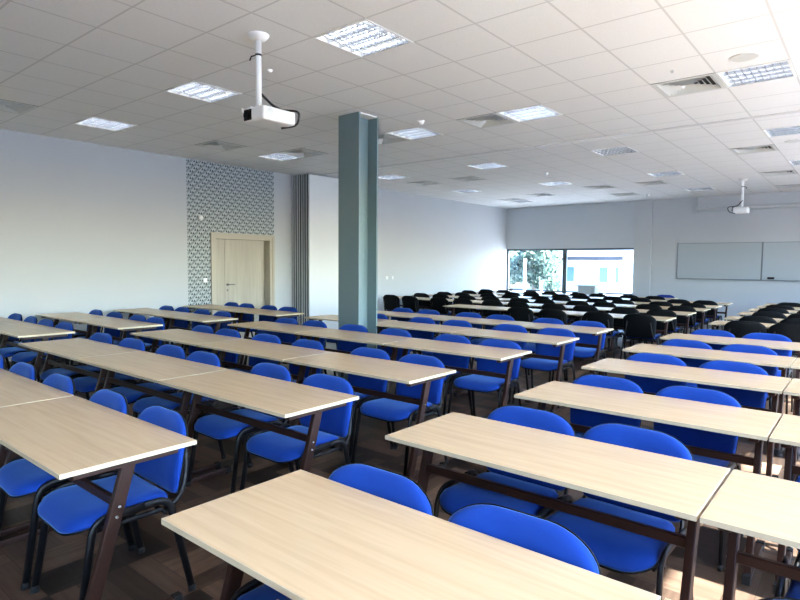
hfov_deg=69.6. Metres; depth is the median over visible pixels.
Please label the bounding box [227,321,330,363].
table
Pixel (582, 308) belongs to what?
chair
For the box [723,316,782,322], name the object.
table
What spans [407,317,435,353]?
chair
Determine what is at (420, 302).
chair
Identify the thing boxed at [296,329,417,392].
table
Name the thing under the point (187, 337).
table
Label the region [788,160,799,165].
ceiling light
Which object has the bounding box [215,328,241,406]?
chair
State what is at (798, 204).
projection screen
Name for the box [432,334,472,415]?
chair
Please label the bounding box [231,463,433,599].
chair
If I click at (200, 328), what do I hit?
chair
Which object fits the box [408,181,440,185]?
ceiling vent
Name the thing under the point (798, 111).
ceiling track
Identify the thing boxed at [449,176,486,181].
ceiling vent
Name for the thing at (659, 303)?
chair
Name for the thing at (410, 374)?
table
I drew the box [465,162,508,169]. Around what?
ceiling light
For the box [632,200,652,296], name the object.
wall pillar
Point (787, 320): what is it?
chair
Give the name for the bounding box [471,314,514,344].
chair
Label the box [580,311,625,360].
chair
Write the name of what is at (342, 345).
chair
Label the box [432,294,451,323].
chair
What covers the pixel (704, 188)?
ceiling light
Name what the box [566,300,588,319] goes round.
chair
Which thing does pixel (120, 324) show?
table
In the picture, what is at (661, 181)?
ceiling vent
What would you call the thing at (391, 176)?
ceiling light
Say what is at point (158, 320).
chair
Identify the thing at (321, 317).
table
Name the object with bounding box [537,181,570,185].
ceiling light
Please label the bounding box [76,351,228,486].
table
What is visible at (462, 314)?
chair
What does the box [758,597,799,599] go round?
chair
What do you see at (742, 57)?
ceiling speaker
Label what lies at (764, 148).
ceiling vent
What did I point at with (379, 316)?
chair
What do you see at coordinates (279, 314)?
table
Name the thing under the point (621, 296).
chair
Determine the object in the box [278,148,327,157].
ceiling vent
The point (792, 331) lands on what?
chair
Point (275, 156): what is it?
ceiling light
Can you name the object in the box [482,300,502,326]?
chair
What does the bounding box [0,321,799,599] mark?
floor
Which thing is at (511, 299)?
chair
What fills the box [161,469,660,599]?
table
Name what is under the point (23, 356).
chair
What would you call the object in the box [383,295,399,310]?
chair
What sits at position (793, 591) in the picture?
chair
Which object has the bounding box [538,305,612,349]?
table
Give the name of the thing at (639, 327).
chair
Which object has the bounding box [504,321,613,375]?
table
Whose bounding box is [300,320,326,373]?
chair
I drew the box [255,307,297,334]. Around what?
chair
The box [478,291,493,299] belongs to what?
chair
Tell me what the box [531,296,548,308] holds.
chair
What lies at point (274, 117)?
projector
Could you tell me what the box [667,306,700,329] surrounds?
chair
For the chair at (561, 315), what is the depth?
9.41 m
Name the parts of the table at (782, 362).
leg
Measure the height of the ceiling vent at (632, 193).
0.076 m
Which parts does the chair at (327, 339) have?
seat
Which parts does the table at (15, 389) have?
leg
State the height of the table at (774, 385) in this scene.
0.750 m
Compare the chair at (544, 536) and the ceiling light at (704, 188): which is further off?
the ceiling light at (704, 188)
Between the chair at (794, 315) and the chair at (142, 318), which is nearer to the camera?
the chair at (142, 318)
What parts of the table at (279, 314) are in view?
leg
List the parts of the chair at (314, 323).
backrest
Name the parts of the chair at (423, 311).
backrest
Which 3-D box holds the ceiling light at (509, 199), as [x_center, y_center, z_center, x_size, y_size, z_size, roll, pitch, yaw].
[3.233,-2.930,16.619,0.596,0.076,0.596,3,5,39]
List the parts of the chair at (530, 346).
seat, backrest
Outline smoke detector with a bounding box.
[417,120,424,124]
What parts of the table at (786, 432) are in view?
leg, rail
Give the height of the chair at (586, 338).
0.818 m
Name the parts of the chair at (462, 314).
backrest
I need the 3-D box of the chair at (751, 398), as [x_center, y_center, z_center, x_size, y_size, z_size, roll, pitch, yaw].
[2.381,0.891,4.229,0.552,0.818,0.562,4,5,40]
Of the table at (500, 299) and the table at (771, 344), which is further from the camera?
the table at (500, 299)
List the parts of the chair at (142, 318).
backrest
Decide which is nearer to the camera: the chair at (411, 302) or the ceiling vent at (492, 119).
the ceiling vent at (492, 119)
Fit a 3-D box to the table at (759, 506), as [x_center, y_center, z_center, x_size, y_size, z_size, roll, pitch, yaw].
[1.641,1.084,1.658,1.318,0.750,0.565,3,5,39]
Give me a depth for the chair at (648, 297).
13.68 m
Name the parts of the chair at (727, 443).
backrest, seat, leg, leg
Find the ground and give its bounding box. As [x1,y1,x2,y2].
[513,283,620,295]
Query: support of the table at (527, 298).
on the floor
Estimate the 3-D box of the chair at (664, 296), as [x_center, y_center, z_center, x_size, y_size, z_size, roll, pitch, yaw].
[6.402,0.284,14.104,0.548,0.809,0.560,4,5,42]
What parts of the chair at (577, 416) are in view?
seat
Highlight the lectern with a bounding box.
[575,284,599,294]
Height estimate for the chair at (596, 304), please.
0.809 m
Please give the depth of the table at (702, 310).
10.56 m
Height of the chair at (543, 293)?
0.809 m
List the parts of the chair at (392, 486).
leg, seat, backrest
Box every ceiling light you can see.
[73,117,136,131]
[164,80,241,102]
[256,152,303,160]
[312,18,413,57]
[378,174,409,179]
[386,127,443,139]
[452,189,482,192]
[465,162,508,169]
[496,104,562,121]
[509,200,534,202]
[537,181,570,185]
[590,146,637,155]
[646,171,684,176]
[685,187,715,191]
[715,59,796,87]
[762,125,799,137]
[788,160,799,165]
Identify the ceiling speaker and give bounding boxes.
[729,52,759,61]
[784,139,799,142]
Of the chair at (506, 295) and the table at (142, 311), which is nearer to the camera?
the table at (142, 311)
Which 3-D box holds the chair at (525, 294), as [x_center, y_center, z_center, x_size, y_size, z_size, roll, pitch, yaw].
[3.499,0.211,14.890,0.548,0.809,0.560,3,5,39]
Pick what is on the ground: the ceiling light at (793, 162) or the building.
the building
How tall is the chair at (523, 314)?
0.809 m
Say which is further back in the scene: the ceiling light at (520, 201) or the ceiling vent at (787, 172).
the ceiling light at (520, 201)
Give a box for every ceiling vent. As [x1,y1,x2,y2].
[0,99,38,114]
[194,140,247,150]
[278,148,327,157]
[378,133,408,144]
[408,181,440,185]
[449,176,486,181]
[456,113,518,128]
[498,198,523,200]
[526,193,553,196]
[585,185,615,189]
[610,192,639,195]
[636,180,669,185]
[650,73,726,97]
[730,144,778,154]
[759,170,797,176]
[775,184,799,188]
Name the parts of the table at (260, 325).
leg, rail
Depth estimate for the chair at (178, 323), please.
9.14 m
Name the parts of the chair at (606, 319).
post, leg, leg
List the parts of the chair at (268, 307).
seat, backrest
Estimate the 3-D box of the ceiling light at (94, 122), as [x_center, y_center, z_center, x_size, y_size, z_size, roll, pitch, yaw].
[-4.010,-2.435,7.830,0.596,0.101,0.596,3,5,39]
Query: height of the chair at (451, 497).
0.818 m
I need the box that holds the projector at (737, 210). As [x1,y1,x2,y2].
[727,178,749,213]
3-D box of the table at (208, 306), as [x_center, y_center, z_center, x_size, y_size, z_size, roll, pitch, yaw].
[-3.235,0.498,10.195,1.318,0.750,0.565,3,5,39]
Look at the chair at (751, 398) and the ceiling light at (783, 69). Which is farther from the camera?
the ceiling light at (783, 69)
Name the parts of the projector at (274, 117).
ceiling plate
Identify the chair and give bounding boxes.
[0,319,53,381]
[0,354,4,369]
[0,389,135,590]
[5,313,21,370]
[6,316,37,381]
[9,362,36,380]
[11,322,76,393]
[30,405,195,599]
[40,332,112,399]
[42,373,74,395]
[53,309,102,365]
[70,312,122,364]
[73,338,145,392]
[111,344,185,415]
[113,315,145,344]
[116,317,165,351]
[132,351,225,459]
[146,305,173,350]
[151,325,215,399]
[162,307,189,352]
[182,309,209,348]
[184,311,231,352]
[186,362,293,493]
[210,302,238,329]
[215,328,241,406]
[227,333,281,408]
[231,303,253,337]
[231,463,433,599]
[237,305,276,333]
[239,373,354,490]
[244,317,297,364]
[248,339,324,421]
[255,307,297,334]
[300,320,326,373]
[326,338,336,347]
[333,324,368,376]
[337,313,387,371]
[348,347,393,461]
[351,354,448,475]
[377,328,411,360]
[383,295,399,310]
[387,307,413,353]
[402,296,421,312]
[406,309,439,354]
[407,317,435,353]
[414,293,440,323]
[420,320,472,368]
[430,297,451,324]
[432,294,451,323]
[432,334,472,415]
[434,405,575,517]
[437,292,452,303]
[447,339,521,415]
[448,503,600,574]
[453,298,483,324]
[455,292,468,295]
[456,312,481,337]
[458,295,480,312]
[462,290,476,304]
[467,324,528,401]
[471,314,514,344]
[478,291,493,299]
[480,294,495,299]
[481,296,499,313]
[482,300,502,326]
[496,290,509,297]
[501,294,518,306]
[503,292,520,314]
[507,301,536,342]
[507,307,533,353]
[509,298,534,313]
[512,328,575,407]
[523,291,538,293]
[523,293,539,307]
[526,318,565,381]
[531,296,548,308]
[534,299,554,317]
[539,309,566,324]
[540,423,693,599]
[541,303,573,322]
[542,292,556,294]
[551,294,569,298]
[551,297,570,303]
[552,320,606,380]
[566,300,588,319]
[569,293,586,298]
[570,374,643,437]
[572,295,590,298]
[573,305,608,343]
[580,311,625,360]
[586,298,615,330]
[589,293,605,296]
[592,302,617,339]
[603,296,623,331]
[608,307,646,351]
[611,300,634,304]
[620,295,636,298]
[620,314,663,358]
[625,353,686,392]
[630,297,650,304]
[633,304,669,344]
[644,309,683,343]
[645,296,664,299]
[649,301,679,332]
[653,385,743,571]
[657,295,674,297]
[661,339,712,386]
[667,299,694,330]
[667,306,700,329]
[678,303,711,333]
[690,300,722,332]
[690,329,735,360]
[697,360,768,455]
[720,344,778,425]
[724,321,766,337]
[739,316,776,332]
[742,333,792,413]
[751,311,786,323]
[757,308,789,313]
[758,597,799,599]
[765,305,794,313]
[768,323,799,354]
[774,474,799,598]
[777,302,799,310]
[779,318,799,323]
[787,313,799,317]
[788,474,797,547]
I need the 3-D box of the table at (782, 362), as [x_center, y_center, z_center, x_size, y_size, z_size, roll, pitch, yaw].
[2.795,0.860,5.286,1.318,0.750,0.565,3,5,39]
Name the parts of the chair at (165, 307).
backrest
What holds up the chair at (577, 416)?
on the floor
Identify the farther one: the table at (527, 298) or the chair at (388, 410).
the table at (527, 298)
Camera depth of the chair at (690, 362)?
5.61 m
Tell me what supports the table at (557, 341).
on the floor
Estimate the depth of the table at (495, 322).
8.23 m
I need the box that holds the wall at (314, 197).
[292,174,337,328]
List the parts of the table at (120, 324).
leg, rail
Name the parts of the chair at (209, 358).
leg, seat, backrest, leg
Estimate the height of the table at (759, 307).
0.750 m
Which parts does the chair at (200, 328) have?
backrest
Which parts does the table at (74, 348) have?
leg, rail, leg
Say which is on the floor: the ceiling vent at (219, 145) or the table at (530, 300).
the table at (530, 300)
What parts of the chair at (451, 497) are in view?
leg, leg, seat, backrest, post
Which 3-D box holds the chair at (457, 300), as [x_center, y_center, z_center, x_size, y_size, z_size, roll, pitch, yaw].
[1.465,0.358,12.356,0.548,0.809,0.560,3,5,38]
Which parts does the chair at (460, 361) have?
backrest, leg, leg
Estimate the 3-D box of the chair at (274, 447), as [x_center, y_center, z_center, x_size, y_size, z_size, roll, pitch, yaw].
[-0.623,0.910,3.568,0.552,0.818,0.562,3,5,40]
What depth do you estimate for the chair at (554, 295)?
14.17 m
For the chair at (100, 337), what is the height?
0.818 m
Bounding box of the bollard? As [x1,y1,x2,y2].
[539,281,542,294]
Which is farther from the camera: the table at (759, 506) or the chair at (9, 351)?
the chair at (9, 351)
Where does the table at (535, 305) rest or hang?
on the floor
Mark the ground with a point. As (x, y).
(517, 285)
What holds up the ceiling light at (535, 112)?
attached to the ceiling
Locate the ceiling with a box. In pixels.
[0,0,799,208]
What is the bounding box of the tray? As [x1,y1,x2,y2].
[676,278,760,280]
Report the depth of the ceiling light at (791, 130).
7.98 m
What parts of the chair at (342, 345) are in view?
backrest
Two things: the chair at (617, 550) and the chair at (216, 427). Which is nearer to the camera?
the chair at (617, 550)
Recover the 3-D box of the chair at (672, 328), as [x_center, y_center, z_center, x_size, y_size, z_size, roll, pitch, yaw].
[4.506,0.545,9.810,0.548,0.809,0.560,3,5,39]
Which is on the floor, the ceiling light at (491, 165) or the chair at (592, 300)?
the chair at (592, 300)
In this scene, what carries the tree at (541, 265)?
on the ground
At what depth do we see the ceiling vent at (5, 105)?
7.00 m
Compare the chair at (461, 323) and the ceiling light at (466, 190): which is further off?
the ceiling light at (466, 190)
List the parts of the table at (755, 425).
leg, rail, leg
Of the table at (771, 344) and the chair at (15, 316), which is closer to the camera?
the table at (771, 344)
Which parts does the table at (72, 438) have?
leg, rail, leg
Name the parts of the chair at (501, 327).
backrest, leg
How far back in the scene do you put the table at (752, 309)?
10.39 m
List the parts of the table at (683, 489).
leg, rail, leg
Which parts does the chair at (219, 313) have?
backrest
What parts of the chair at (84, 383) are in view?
seat, leg, backrest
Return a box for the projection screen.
[695,197,799,212]
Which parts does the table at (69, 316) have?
rail, leg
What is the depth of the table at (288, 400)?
3.52 m
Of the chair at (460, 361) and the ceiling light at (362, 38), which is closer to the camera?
the ceiling light at (362, 38)
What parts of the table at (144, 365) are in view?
leg, rail, leg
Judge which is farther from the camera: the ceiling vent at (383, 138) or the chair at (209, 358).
the ceiling vent at (383, 138)
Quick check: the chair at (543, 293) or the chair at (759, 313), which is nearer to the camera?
the chair at (759, 313)
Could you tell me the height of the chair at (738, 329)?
0.809 m
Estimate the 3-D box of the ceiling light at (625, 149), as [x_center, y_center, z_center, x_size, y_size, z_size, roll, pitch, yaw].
[3.508,-2.478,9.414,0.596,0.101,0.596,3,5,39]
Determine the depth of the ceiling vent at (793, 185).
13.40 m
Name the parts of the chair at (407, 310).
backrest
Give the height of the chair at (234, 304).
0.818 m
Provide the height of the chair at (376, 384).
0.818 m
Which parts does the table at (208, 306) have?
leg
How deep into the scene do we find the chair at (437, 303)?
12.47 m
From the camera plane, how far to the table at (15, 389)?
3.44 m
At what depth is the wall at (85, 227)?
9.98 m
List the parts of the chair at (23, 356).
seat, leg, post, leg, backrest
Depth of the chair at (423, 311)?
9.05 m
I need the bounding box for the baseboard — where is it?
[5,343,184,366]
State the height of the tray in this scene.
0.014 m
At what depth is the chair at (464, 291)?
15.81 m
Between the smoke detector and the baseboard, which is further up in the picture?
the smoke detector
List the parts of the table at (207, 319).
leg, rail, leg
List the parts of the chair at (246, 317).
backrest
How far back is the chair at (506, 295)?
13.81 m
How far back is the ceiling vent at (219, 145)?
9.23 m
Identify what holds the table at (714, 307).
on the floor
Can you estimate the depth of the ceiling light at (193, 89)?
6.33 m
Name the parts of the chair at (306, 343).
backrest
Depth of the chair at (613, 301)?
12.09 m
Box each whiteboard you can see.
[676,242,762,280]
[761,241,799,280]
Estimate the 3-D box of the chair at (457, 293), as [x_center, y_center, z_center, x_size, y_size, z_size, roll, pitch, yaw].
[1.744,0.200,14.863,0.548,0.809,0.560,4,5,41]
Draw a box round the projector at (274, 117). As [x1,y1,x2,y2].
[241,31,299,129]
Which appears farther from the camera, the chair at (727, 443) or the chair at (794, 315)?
the chair at (794, 315)
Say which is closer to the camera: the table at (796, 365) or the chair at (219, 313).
the table at (796, 365)
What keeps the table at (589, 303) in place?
on the floor
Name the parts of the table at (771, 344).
leg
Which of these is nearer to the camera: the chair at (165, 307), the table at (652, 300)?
the chair at (165, 307)
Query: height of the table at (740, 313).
0.750 m
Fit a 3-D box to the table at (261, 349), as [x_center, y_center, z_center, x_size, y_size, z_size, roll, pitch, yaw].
[-1.297,0.821,5.400,1.318,0.750,0.565,3,5,39]
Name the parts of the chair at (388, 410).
leg, leg, seat, leg, backrest, post, leg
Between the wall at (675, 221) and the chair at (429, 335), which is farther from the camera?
the wall at (675, 221)
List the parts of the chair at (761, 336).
backrest, seat, leg, leg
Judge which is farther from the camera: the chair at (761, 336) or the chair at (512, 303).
the chair at (512, 303)
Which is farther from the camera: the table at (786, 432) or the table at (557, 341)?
the table at (557, 341)
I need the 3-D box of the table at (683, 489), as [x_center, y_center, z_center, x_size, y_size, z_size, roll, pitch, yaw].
[0.616,1.022,2.499,1.318,0.750,0.565,3,5,39]
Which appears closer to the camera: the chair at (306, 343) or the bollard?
the chair at (306, 343)
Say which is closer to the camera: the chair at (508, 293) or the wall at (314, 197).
the wall at (314, 197)
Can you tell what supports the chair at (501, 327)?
on the floor
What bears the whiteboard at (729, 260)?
attached to the wall at (675, 221)
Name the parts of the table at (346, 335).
rail, leg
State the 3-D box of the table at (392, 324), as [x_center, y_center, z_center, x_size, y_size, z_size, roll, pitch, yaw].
[0.264,0.706,7.388,1.318,0.750,0.565,3,5,39]
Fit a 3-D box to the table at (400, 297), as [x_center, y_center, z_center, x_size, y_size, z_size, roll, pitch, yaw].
[0.260,0.317,13.440,1.318,0.750,0.565,3,5,39]
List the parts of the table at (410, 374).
leg, rail, leg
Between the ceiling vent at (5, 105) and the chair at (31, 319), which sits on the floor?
the chair at (31, 319)
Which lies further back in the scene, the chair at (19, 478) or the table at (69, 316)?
the table at (69, 316)
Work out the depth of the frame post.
25.21 m
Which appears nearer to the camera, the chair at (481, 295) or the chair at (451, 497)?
the chair at (451, 497)
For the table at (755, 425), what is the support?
on the floor
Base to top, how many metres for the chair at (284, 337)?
0.818 m
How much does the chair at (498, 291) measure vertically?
0.809 m
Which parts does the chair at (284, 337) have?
backrest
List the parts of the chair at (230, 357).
backrest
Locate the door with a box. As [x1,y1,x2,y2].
[210,232,274,337]
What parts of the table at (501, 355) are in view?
leg, rail, leg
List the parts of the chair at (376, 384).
leg, seat, backrest, leg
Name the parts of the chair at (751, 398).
backrest, leg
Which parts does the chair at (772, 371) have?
backrest, leg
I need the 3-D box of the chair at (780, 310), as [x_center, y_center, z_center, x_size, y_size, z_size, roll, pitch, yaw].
[6.717,0.528,10.335,0.548,0.809,0.560,4,5,40]
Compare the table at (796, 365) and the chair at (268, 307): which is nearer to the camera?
the table at (796, 365)
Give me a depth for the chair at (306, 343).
5.42 m
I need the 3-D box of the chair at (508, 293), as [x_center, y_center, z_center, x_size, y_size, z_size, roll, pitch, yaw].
[3.072,0.188,15.209,0.548,0.809,0.560,3,5,39]
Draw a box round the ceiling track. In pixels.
[325,110,799,174]
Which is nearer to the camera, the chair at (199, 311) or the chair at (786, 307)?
the chair at (199, 311)
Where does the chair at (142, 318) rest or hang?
on the floor
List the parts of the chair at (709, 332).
backrest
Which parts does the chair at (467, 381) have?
leg, leg, seat, backrest, leg, leg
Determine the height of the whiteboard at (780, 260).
0.986 m
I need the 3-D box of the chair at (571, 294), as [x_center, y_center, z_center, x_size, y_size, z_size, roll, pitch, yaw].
[4.767,0.204,15.156,0.548,0.809,0.560,3,5,37]
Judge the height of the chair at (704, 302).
0.809 m
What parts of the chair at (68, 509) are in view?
leg, seat, leg, leg, post, backrest, leg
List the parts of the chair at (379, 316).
backrest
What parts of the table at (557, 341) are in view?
rail, leg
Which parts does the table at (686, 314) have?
leg, leg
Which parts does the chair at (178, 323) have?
backrest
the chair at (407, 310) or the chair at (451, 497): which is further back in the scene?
the chair at (407, 310)
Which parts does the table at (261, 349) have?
leg, rail, leg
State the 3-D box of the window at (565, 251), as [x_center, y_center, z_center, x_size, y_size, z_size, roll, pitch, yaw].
[5.280,-0.636,18.286,4.220,1.990,0.070,3,5,39]
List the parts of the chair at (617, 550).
leg, leg, seat, backrest, leg, post, leg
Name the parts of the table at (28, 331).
leg, rail, leg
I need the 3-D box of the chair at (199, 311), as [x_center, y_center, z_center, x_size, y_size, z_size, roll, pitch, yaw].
[-3.204,0.562,8.684,0.552,0.818,0.562,4,5,42]
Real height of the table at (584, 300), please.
0.750 m
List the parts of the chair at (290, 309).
seat, backrest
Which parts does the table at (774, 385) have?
rail, leg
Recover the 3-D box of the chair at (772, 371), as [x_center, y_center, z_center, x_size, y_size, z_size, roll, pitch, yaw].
[3.064,0.836,5.168,0.552,0.818,0.562,4,5,41]
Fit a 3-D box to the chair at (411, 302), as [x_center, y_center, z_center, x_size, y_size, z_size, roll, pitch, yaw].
[0.377,0.296,13.189,0.548,0.809,0.560,4,5,42]
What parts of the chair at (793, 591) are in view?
leg, leg, seat, post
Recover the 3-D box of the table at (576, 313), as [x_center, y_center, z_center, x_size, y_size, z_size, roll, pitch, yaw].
[2.526,0.561,9.913,1.318,0.750,0.565,3,5,39]
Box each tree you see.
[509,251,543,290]
[509,251,562,292]
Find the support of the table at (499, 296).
on the floor
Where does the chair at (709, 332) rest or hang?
on the floor
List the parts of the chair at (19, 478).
leg, seat, leg, post, backrest, leg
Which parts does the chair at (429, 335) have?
backrest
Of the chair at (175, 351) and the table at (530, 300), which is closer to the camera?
the chair at (175, 351)
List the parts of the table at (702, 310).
leg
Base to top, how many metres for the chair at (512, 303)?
0.809 m
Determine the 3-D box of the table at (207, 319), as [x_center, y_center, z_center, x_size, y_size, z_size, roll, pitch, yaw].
[-2.987,0.615,8.403,1.318,0.750,0.565,3,5,39]
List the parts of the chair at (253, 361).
seat, backrest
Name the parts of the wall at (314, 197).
panel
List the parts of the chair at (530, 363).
leg, leg, seat, backrest, leg, leg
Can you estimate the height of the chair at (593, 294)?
0.809 m
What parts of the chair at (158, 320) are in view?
backrest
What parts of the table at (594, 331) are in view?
rail, leg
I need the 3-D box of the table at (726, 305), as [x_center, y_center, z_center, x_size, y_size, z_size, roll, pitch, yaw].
[6.452,0.420,12.585,1.318,0.750,0.565,3,5,39]
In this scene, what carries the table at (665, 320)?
on the floor
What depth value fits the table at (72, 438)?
2.54 m
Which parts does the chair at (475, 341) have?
seat, backrest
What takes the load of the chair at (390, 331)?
on the floor
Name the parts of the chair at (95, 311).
backrest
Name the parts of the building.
pane, pane, pane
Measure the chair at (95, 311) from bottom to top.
0.818 m
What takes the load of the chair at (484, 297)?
on the floor
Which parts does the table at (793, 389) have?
leg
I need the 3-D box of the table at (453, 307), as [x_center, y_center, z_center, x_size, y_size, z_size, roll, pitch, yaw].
[1.498,0.499,10.757,1.318,0.750,0.565,3,5,39]
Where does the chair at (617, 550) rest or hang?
on the floor
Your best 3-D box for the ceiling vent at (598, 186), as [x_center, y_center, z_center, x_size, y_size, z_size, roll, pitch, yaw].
[4.787,-2.737,13.793,0.596,0.076,0.596,3,5,39]
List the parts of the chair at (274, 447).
leg, leg, seat, leg, backrest, post, leg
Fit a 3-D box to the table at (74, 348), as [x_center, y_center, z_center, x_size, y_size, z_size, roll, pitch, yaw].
[-2.993,0.810,5.371,1.318,0.750,0.565,3,5,39]
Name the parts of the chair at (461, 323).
seat, backrest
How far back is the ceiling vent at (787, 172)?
11.54 m
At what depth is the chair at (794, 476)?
2.92 m
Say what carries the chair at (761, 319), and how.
on the floor
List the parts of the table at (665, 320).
rail, leg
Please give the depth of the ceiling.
5.98 m
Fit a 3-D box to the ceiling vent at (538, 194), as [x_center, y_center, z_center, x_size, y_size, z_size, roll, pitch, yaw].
[3.778,-2.848,15.396,0.596,0.076,0.596,3,5,39]
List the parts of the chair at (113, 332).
backrest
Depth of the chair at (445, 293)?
14.90 m
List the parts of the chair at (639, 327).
leg, seat, post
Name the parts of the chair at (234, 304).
backrest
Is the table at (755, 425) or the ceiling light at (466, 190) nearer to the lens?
the table at (755, 425)
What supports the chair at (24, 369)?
on the floor
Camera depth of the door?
11.58 m
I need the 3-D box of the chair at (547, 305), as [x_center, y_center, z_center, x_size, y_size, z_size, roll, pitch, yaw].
[3.027,0.456,11.024,0.548,0.809,0.560,3,5,38]
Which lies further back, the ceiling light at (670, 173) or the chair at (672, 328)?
the ceiling light at (670, 173)
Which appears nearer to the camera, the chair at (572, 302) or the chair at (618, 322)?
the chair at (618, 322)
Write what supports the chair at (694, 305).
on the floor
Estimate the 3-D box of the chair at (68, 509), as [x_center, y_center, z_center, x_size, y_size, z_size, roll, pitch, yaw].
[-1.335,0.961,2.691,0.552,0.818,0.562,4,5,41]
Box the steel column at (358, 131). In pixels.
[338,112,377,379]
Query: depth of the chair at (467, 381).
5.41 m
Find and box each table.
[0,317,28,344]
[0,323,74,376]
[0,368,73,536]
[0,396,196,599]
[18,338,140,392]
[35,312,114,365]
[72,318,162,382]
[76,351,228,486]
[113,308,186,346]
[130,329,242,418]
[154,313,237,344]
[158,369,358,491]
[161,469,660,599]
[182,304,249,328]
[195,339,330,425]
[225,308,303,361]
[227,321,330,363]
[284,352,455,480]
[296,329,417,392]
[304,315,397,347]
[376,321,475,393]
[377,310,437,353]
[382,296,430,327]
[384,338,531,406]
[385,412,730,599]
[412,294,458,304]
[427,299,482,315]
[428,315,516,325]
[443,304,510,318]
[450,328,578,412]
[451,293,480,304]
[456,297,510,314]
[479,295,530,298]
[479,302,542,337]
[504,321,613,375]
[505,308,585,359]
[506,299,567,304]
[514,381,781,586]
[527,298,587,300]
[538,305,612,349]
[548,296,603,298]
[563,302,633,343]
[579,313,675,360]
[582,358,790,477]
[584,300,649,303]
[601,298,664,333]
[607,309,695,351]
[622,343,795,454]
[628,305,710,343]
[646,303,721,328]
[660,333,799,414]
[661,300,732,334]
[700,469,799,599]
[709,320,773,329]
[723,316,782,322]
[737,312,790,316]
[747,308,797,312]
[756,306,799,309]
[769,414,799,593]
[783,378,799,465]
[791,358,799,458]
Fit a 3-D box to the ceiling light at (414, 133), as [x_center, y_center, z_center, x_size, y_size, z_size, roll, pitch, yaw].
[0.212,-2.429,8.242,0.596,0.101,0.596,3,5,39]
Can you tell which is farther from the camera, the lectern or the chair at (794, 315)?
the lectern
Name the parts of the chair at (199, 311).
backrest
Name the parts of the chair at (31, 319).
backrest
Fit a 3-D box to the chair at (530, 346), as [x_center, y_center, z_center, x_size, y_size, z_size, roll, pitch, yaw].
[1.862,0.667,7.667,0.552,0.818,0.562,3,5,38]
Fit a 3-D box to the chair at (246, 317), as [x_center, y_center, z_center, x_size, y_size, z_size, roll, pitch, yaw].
[-2.870,0.480,9.999,0.552,0.818,0.562,4,5,40]
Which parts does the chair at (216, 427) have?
leg, seat, leg, leg, post, backrest, leg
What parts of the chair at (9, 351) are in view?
seat, backrest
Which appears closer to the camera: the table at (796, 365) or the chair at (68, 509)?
the chair at (68, 509)
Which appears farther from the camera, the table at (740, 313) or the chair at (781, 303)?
the chair at (781, 303)
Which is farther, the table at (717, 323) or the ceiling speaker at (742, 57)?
the table at (717, 323)
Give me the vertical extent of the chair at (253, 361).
0.818 m
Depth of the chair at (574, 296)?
13.84 m
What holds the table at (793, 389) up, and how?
on the floor
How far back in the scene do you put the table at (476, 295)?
14.90 m
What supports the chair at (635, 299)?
on the floor
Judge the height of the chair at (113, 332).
0.818 m
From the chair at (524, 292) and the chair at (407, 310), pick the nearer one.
the chair at (407, 310)
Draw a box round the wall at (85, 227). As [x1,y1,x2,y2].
[0,129,509,361]
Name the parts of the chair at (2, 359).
backrest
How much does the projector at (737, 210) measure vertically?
0.746 m
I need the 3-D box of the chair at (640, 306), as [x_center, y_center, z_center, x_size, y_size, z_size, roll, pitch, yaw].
[4.843,0.468,11.056,0.548,0.809,0.560,4,5,40]
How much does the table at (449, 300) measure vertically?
0.750 m
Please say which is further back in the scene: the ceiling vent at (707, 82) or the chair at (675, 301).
the chair at (675, 301)
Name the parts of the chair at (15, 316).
leg, backrest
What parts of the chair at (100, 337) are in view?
seat, leg, leg, backrest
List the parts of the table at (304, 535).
leg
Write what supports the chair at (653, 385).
on the floor
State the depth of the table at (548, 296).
14.03 m
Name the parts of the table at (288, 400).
leg, rail, leg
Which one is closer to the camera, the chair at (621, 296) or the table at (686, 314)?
the table at (686, 314)
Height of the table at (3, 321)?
0.750 m
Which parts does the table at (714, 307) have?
leg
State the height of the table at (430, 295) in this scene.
0.750 m
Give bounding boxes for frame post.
[523,259,526,291]
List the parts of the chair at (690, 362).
backrest, seat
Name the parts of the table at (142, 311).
leg, leg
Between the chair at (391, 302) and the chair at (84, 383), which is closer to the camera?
the chair at (84, 383)
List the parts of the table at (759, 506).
leg, rail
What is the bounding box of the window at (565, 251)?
[506,248,633,294]
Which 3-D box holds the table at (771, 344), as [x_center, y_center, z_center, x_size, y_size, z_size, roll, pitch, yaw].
[3.565,0.807,6.204,1.318,0.750,0.565,3,5,39]
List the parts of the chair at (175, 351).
seat, backrest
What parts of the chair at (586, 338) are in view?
seat, backrest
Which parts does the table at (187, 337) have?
leg, leg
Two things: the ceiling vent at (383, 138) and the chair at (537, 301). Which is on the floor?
the chair at (537, 301)
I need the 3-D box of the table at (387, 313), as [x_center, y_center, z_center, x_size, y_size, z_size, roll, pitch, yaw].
[-0.064,0.590,9.144,1.318,0.750,0.565,3,5,39]
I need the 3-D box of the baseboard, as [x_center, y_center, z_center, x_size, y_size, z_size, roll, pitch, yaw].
[-3.690,0.793,10.779,0.015,0.080,22.860,3,5,39]
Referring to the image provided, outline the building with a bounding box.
[557,250,633,293]
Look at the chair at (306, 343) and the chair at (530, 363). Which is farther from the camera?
the chair at (530, 363)
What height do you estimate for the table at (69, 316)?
0.750 m
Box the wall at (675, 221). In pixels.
[650,191,799,320]
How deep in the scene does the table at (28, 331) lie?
6.47 m
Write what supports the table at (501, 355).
on the floor

